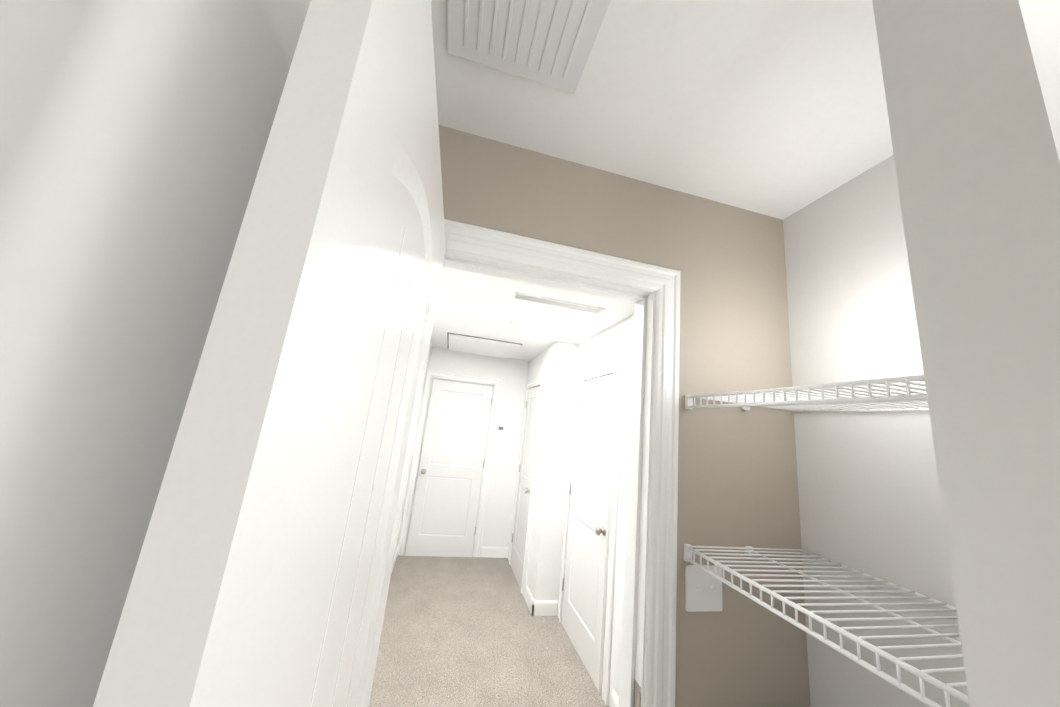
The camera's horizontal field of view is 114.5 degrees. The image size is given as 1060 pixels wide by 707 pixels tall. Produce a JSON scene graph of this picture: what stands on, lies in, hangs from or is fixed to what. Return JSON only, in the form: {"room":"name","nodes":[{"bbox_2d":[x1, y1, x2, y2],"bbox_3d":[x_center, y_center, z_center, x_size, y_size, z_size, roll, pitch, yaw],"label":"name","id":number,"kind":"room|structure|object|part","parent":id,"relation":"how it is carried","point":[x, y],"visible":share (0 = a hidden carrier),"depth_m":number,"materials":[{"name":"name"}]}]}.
{"room":"closet","nodes":[
{"label":"closet","id":0,"kind":"room"},
{"bbox_2d":[0,0,310,706],"bbox_3d":[-0.458,0.408,0.370,0.120,2.440,1.006,9,-12,-12],"label":"wall","id":1,"kind":"structure","parent":0,"point":[134,134],"depth_m":0.25,"materials":[{"name":"paint"}]},
{"bbox_2d":[93,0,445,706],"bbox_3d":[-0.281,0.629,0.396,0.174,2.032,0.724,8,-12,-11],"label":"door leaf","id":2,"kind":"structure","parent":1,"relation":"in","point":[262,573],"depth_m":0.22,"materials":[{"name":"white wood"}]},
{"bbox_2d":[394,342,433,554],"bbox_3d":[-1.048,0.789,2.461,0.120,2.440,3.630,9,-12,-12],"label":"wall","id":3,"kind":"structure","parent":0,"point":[431,349],"depth_m":3.92,"materials":[{"name":"paint"}]},
{"bbox_2d":[391,545,398,572],"bbox_3d":[-1.102,1.924,2.234,0.013,0.125,3.395,9,-12,-12],"label":"baseboard","id":4,"kind":"structure","parent":3,"relation":"attached to","point":[397,551],"depth_m":3.60,"materials":[{"name":"white wood"}]},
{"bbox_2d":[405,347,529,556],"bbox_3d":[-0.699,1.214,4.299,1.372,2.440,0.120,9,-12,-12],"label":"wall","id":5,"kind":"structure","parent":0,"point":[511,372],"depth_m":4.35,"materials":[{"name":"paint"}]},
{"bbox_2d":[405,379,492,556],"bbox_3d":[-0.936,1.353,4.111,0.766,2.020,0.074,9,-12,-12],"label":"hall door","id":6,"kind":"structure","parent":5,"relation":"in","point":[443,520],"depth_m":4.12,"materials":[{"name":"white wood"}]},
{"bbox_3d":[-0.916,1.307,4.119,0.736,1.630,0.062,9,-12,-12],"label":"knob","id":7,"kind":"part","parent":6,"relation":"part of","materials":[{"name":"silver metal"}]},
{"bbox_2d":[398,370,500,556],"bbox_3d":[-0.941,1.314,4.144,0.944,2.132,0.030,9,-12,-12],"label":"door frame","id":8,"kind":"structure","parent":5,"relation":"attached to","point":[431,375],"depth_m":4.17,"materials":[{"name":"white wood"}]},
{"bbox_2d":[481,547,509,559],"bbox_3d":[-0.415,2.386,4.079,0.332,0.125,0.013,9,-12,-12],"label":"baseboard","id":9,"kind":"structure","parent":5,"relation":"attached to","point":[491,552],"depth_m":4.07,"materials":[{"name":"white wood"}]},
{"bbox_2d":[496,424,505,431],"bbox_3d":[-0.373,0.956,4.350,0.110,0.090,0.024,9,-12,-12],"label":"thermostat","id":10,"kind":"object","parent":5,"relation":"attached to","point":[500,428],"visible":0.98,"depth_m":4.34,"materials":[{"name":"white plastic"}]},
{"bbox_2d":[510,341,569,599],"bbox_3d":[0.064,1.182,3.772,0.120,2.440,1.250,9,-12,-12],"label":"wall","id":11,"kind":"structure","parent":0,"point":[559,365],"depth_m":3.24,"materials":[{"name":"paint"}]},
{"bbox_2d":[510,385,540,588],"bbox_3d":[-0.074,1.376,3.795,0.074,2.020,0.666,9,-12,-12],"label":"closet door","id":12,"kind":"structure","parent":11,"relation":"in","point":[523,500],"depth_m":3.80,"materials":[{"name":"white wood"}]},
{"bbox_3d":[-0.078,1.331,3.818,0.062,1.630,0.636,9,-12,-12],"label":"knob","id":13,"kind":"part","parent":12,"relation":"part of","materials":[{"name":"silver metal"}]},
{"bbox_2d":[509,375,545,597],"bbox_3d":[-0.044,1.337,3.806,0.030,2.132,0.844,9,-12,-12],"label":"door frame","id":14,"kind":"structure","parent":11,"relation":"attached to","point":[541,380],"depth_m":3.50,"materials":[{"name":"white wood"}]},
{"bbox_2d":[525,585,535,615],"bbox_3d":[-0.007,2.211,3.050,0.013,0.125,0.293,9,-12,-12],"label":"baseboard","id":15,"kind":"structure","parent":11,"relation":"attached to","point":[531,603],"depth_m":3.00,"materials":[{"name":"white wood"}]},
{"bbox_2d":[443,219,679,706],"bbox_3d":[-0.059,0.715,0.875,0.885,2.132,0.149,9,-12,-12],"label":"door frame","id":16,"kind":"structure","parent":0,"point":[663,283],"depth_m":1.00,"materials":[{"name":"white wood"}]},
{"bbox_2d":[633,679,640,706],"bbox_3d":[0.277,0.892,0.883,0.004,0.060,0.032,9,-12,-12],"label":"strike plate","id":17,"kind":"object","parent":16,"relation":"attached to","point":[637,696],"visible":1,"depth_m":0.88,"materials":[{"name":"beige metal"}]},
{"bbox_2d":[550,313,634,706],"bbox_3d":[0.668,0.912,2.196,0.130,2.440,2.380,9,-12,-12],"label":"wall","id":18,"kind":"structure","parent":0,"point":[614,343],"depth_m":2.53,"materials":[{"name":"paint"}]},
{"bbox_2d":[561,374,613,688],"bbox_3d":[0.424,1.193,2.684,0.074,2.020,0.766,9,-12,-12],"label":"hall door","id":19,"kind":"structure","parent":18,"relation":"in","point":[582,590],"depth_m":2.63,"materials":[{"name":"white wood"}]},
{"bbox_3d":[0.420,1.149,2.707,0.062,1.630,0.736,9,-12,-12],"label":"knob","id":20,"kind":"part","parent":19,"relation":"part of","materials":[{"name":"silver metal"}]},
{"bbox_2d":[558,358,624,705],"bbox_3d":[0.454,1.154,2.695,0.030,2.132,0.944,9,-12,-12],"label":"door frame","id":21,"kind":"structure","parent":18,"relation":"attached to","point":[614,367],"depth_m":2.33,"materials":[{"name":"white wood"}]},
{"bbox_2d":[611,690,618,706],"bbox_3d":[0.608,1.938,1.455,0.013,0.125,1.125,9,-12,-12],"label":"baseboard","id":22,"kind":"structure","parent":18,"relation":"attached to","point":[614,698],"depth_m":1.96,"materials":[{"name":"white wood"}]},
{"bbox_2d":[438,125,810,706],"bbox_3d":[0.157,0.595,0.949,1.362,2.440,0.115,9,-12,-12],"label":"wall","id":23,"kind":"structure","parent":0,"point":[737,478],"depth_m":1.06,"materials":[{"name":"paint"}]},
{"bbox_2d":[685,565,721,611],"bbox_3d":[0.488,0.655,0.948,0.116,0.114,0.016,9,-12,-12],"label":"light switch","id":24,"kind":"object","parent":23,"relation":"attached to","point":[703,590],"visible":0.83,"depth_m":0.95,"materials":[{"name":"white plastic"}]},
{"bbox_2d":[685,375,928,412],"bbox_3d":[0.749,0.121,0.782,0.412,0.042,0.643,9,-12,-12],"label":"wire shelf","id":25,"kind":"object","parent":23,"relation":"attached to","point":[748,399],"visible":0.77,"depth_m":0.78,"materials":[{"name":"white metal"}]},
{"bbox_2d":[684,544,969,706],"bbox_3d":[0.706,0.532,0.695,0.412,0.042,0.643,9,-12,-12],"label":"wire shelf","id":26,"kind":"object","parent":23,"relation":"attached to","point":[948,689],"visible":0.9,"depth_m":0.68,"materials":[{"name":"white metal"}]},
{"bbox_2d":[430,0,893,360],"bbox_3d":[0.335,-0.669,0.932,1.750,0.050,7.710,9,-12,-12],"label":"ceiling","id":27,"kind":"structure","parent":0,"point":[776,109],"depth_m":0.91,"materials":[{"name":"paint"}]},
{"bbox_2d":[447,332,521,358],"bbox_3d":[-0.566,-0.071,4.012,0.800,0.030,0.850,9,-12,-12],"label":"vent panel","id":28,"kind":"object","parent":27,"relation":"attached to","point":[479,346],"visible":1,"depth_m":3.86,"materials":[{"name":"paint"}]},
{"bbox_2d":[448,0,610,93],"bbox_3d":[-0.003,-0.722,0.689,0.320,0.016,0.320,9,-12,-12],"label":"ceiling exhaust fan","id":29,"kind":"object","parent":27,"relation":"attached to","point":[549,42],"visible":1,"depth_m":0.75,"materials":[{"name":"white plastic"}]},
{"bbox_2d":[513,292,604,313],"bbox_3d":[0.202,-0.347,2.382,0.640,0.006,0.120,9,-12,-12],"label":"ceiling vent","id":30,"kind":"object","parent":27,"relation":"in","point":[555,303],"visible":1,"depth_m":2.38,"materials":[{"name":"white metal"}]},
{"bbox_2d":[783,172,927,706],"bbox_3d":[1.355,0.328,-0.907,0.120,2.440,4.080,9,-12,-12],"label":"wall","id":31,"kind":"structure","parent":0,"point":[851,489],"depth_m":0.98,"materials":[{"name":"paint"}]},
{"bbox_2d":[865,0,1059,706],"bbox_3d":[0.699,0.514,0.300,0.578,2.440,0.115,9,-12,-12],"label":"wall","id":32,"kind":"structure","parent":0,"point":[965,206],"depth_m":0.36,"materials":[{"name":"paint"}]},
{"label":"outside","id":33,"kind":"structure","parent":0,"visible":0},
{"bbox_2d":[369,555,608,706],"bbox_3d":[-0.388,2.114,2.382,1.750,0.062,3.610,9,-12,-12],"label":"floor","id":34,"kind":"structure","parent":33,"point":[464,632],"depth_m":2.44,"materials":[{"name":"beige carpet"}]}
]}

